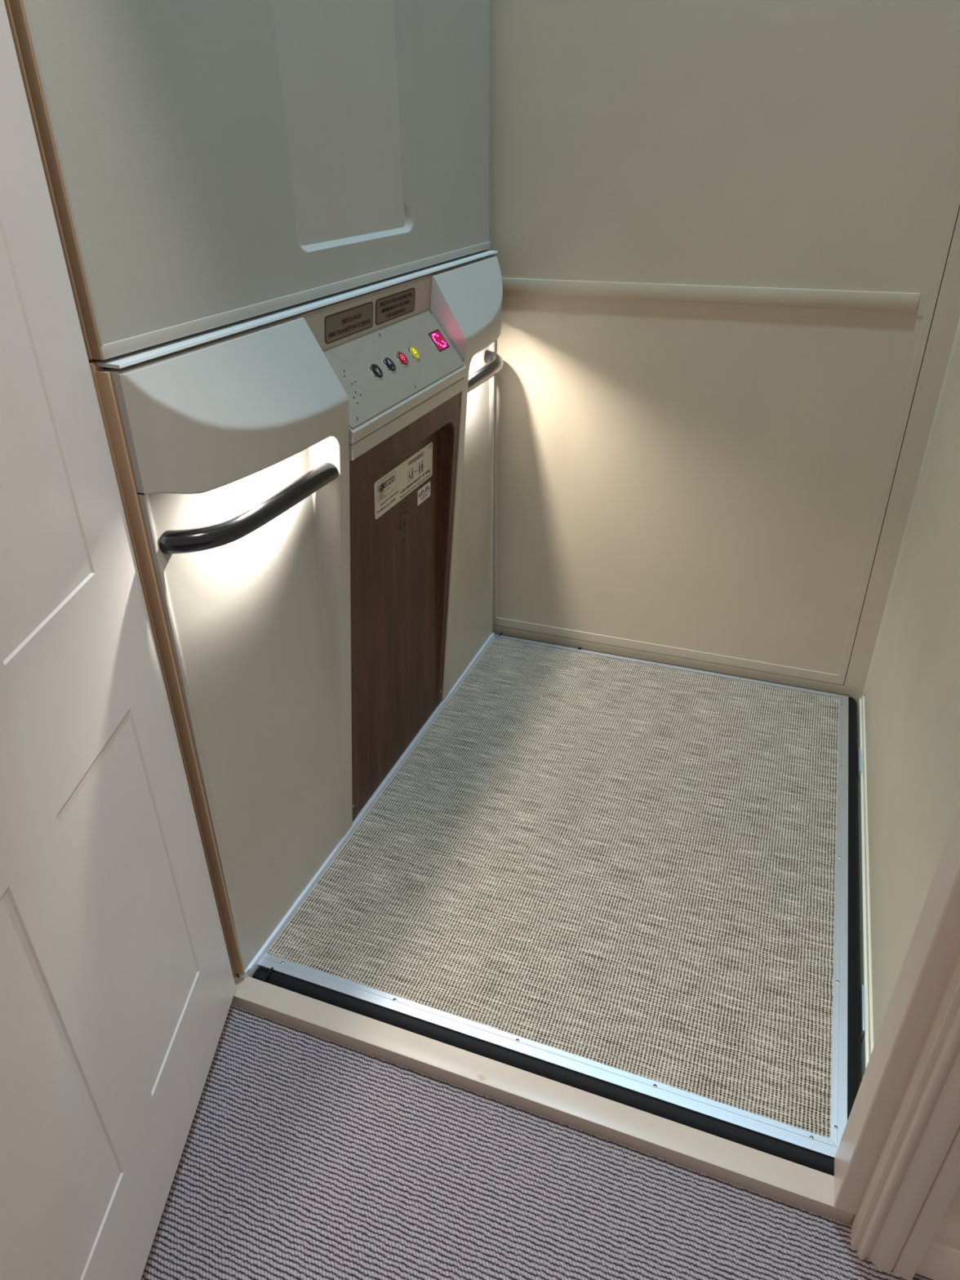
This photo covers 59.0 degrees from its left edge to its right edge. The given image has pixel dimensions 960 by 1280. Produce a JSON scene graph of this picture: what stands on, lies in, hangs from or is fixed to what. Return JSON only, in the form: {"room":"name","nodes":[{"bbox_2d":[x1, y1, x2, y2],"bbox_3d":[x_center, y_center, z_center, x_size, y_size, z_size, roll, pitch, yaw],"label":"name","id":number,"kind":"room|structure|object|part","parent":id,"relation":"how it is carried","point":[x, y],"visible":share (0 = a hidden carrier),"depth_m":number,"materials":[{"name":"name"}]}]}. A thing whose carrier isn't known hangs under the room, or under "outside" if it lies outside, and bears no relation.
{"room":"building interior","nodes":[
{"label":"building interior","id":0,"kind":"room"},
{"bbox_2d":[4,0,253,977],"bbox_3d":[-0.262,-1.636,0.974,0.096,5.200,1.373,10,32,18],"label":"door frame","id":1,"kind":"structure","parent":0,"point":[94,366],"depth_m":0.97,"materials":[{"name":"wood"}]},
{"bbox_2d":[9,0,490,359],"bbox_3d":[-0.230,-1.164,1.192,0.042,1.236,1.298,10,32,18],"label":"wall panel","id":2,"kind":"object","parent":1,"relation":"attached to","point":[212,164],"visible":1,"depth_m":1.15,"materials":[{"name":"grey plastic"}]},
{"bbox_2d":[140,1004,932,1279],"bbox_3d":[-0.607,1.456,0.111,4.000,0.020,3.140,10,32,18],"label":"floor","id":3,"kind":"structure","parent":0,"point":[305,1156],"depth_m":1.21,"materials":[{"name":"grey carpet"}]},
{"bbox_2d":[239,631,862,1176],"bbox_3d":[0.293,0.407,1.907,1.035,0.116,1.339,10,32,18],"label":"platform","id":4,"kind":"object","parent":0,"point":[634,882],"visible":0.93,"depth_m":1.66,"materials":[{"name":"beige carpet"}]},
{"bbox_2d":[93,249,502,975],"bbox_3d":[-0.178,-0.165,1.753,0.132,1.048,1.298,10,32,18],"label":"control panel","id":5,"kind":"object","parent":4,"relation":"on","point":[308,486],"depth_m":1.45,"materials":[{"name":"beige plastic"}]},
{"bbox_3d":[-0.316,-0.195,1.238,0.073,0.035,0.369,16,34,27],"label":"handrail","id":6,"kind":"part","parent":5,"relation":"part of","materials":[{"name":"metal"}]},
{"bbox_3d":[-0.156,-0.509,1.554,0.078,0.104,0.495,10,32,18],"label":"control plate","id":7,"kind":"part","parent":5,"relation":"part of","materials":[{"name":"silver metal"}]},
{"bbox_3d":[-0.158,-0.068,1.813,0.076,0.811,0.500,10,32,18],"label":"walnut panel","id":8,"kind":"part","parent":5,"relation":"part of","materials":[{"name":"laminate"}]},
{"bbox_3d":[0.002,-0.621,1.966,0.073,0.035,0.369,5,31,9],"label":"handrail","id":9,"kind":"part","parent":5,"relation":"part of","materials":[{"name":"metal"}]},
{"bbox_2d":[493,204,959,706],"bbox_3d":[0.444,-1.875,1.371,1.270,5.200,0.050,10,32,18],"label":"wall","id":10,"kind":"structure","parent":0,"point":[946,314],"depth_m":2.04,"materials":[{"name":"beige paint"}]},
{"bbox_2d":[486,0,959,684],"bbox_3d":[0.418,-2.025,1.267,1.134,4.736,0.016,10,32,18],"label":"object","id":11,"kind":"structure","parent":10,"relation":"in","point":[722,231],"depth_m":1.95,"materials":[{"name":"beige paint"}]},
{"bbox_2d":[857,317,959,1078],"bbox_3d":[0.786,-1.437,0.607,0.069,5.200,1.355,10,32,18],"label":"wall","id":12,"kind":"structure","parent":0,"point":[908,708],"depth_m":1.55,"materials":[{"name":"beige paint"}]},
{"bbox_2d":[857,747,861,782],"bbox_3d":[0.913,0.326,2.058,0.004,0.092,0.095,10,32,18],"label":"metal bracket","id":13,"kind":"object","parent":12,"relation":"attached to","point":[860,748],"visible":0.44,"depth_m":2.03,"materials":[{"name":"silver metal"}]},
{"bbox_2d":[860,984,865,1040],"bbox_3d":[0.659,0.668,1.479,0.004,0.086,0.095,10,32,18],"label":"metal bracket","id":14,"kind":"object","parent":12,"relation":"attached to","point":[862,989],"visible":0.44,"depth_m":1.45,"materials":[{"name":"silver metal"}]},
{"bbox_2d":[945,1185,959,1217],"bbox_3d":[0.622,-1.252,-0.060,2.500,4.850,0.054,10,32,18],"label":"wall","id":15,"kind":"structure","parent":0,"point":[953,1210],"depth_m":1.06,"materials":[{"name":"beige paint"}]},
{"bbox_2d":[833,804,959,1214],"bbox_3d":[0.524,-1.285,-0.009,0.107,4.840,0.070,10,32,18],"label":"trim","id":16,"kind":"structure","parent":15,"relation":"attached to","point":[931,957],"depth_m":0.99,"materials":[{"name":"beige wood"}]},
{"bbox_2d":[850,953,959,1279],"bbox_3d":[0.532,-0.111,0.609,0.076,2.192,0.053,10,32,18],"label":"trim","id":17,"kind":"structure","parent":15,"relation":"attached to","point":[914,1180],"depth_m":1.02,"materials":[{"name":"beige wood"}]},
{"bbox_2d":[915,1213,959,1279],"bbox_3d":[1.192,0.897,0.903,1.312,0.133,0.018,10,32,18],"label":"baseboard","id":18,"kind":"structure","parent":15,"relation":"attached to","point":[941,1260],"depth_m":1.09,"materials":[{"name":"beige wood"}]},
{"bbox_3d":[-1.223,-1.579,0.548,1.560,4.850,0.045,10,32,18],"label":"wall","id":19,"kind":"structure","parent":0,"visible":0},
{"bbox_2d":[0,0,235,1279],"bbox_3d":[-0.473,0.004,0.557,0.040,1.977,1.000,0,30,2],"label":"door","id":20,"kind":"structure","parent":19,"relation":"in","point":[117,988],"depth_m":0.93,"materials":[{"name":"white wood"}]},
{"bbox_2d":[231,973,853,1225],"bbox_3d":[0.023,0.860,1.446,1.070,0.400,0.044,10,32,18],"label":"trim","id":21,"kind":"structure","parent":19,"relation":"attached to","point":[796,1184],"depth_m":1.31,"materials":[{"name":"beige wood"}]}
]}

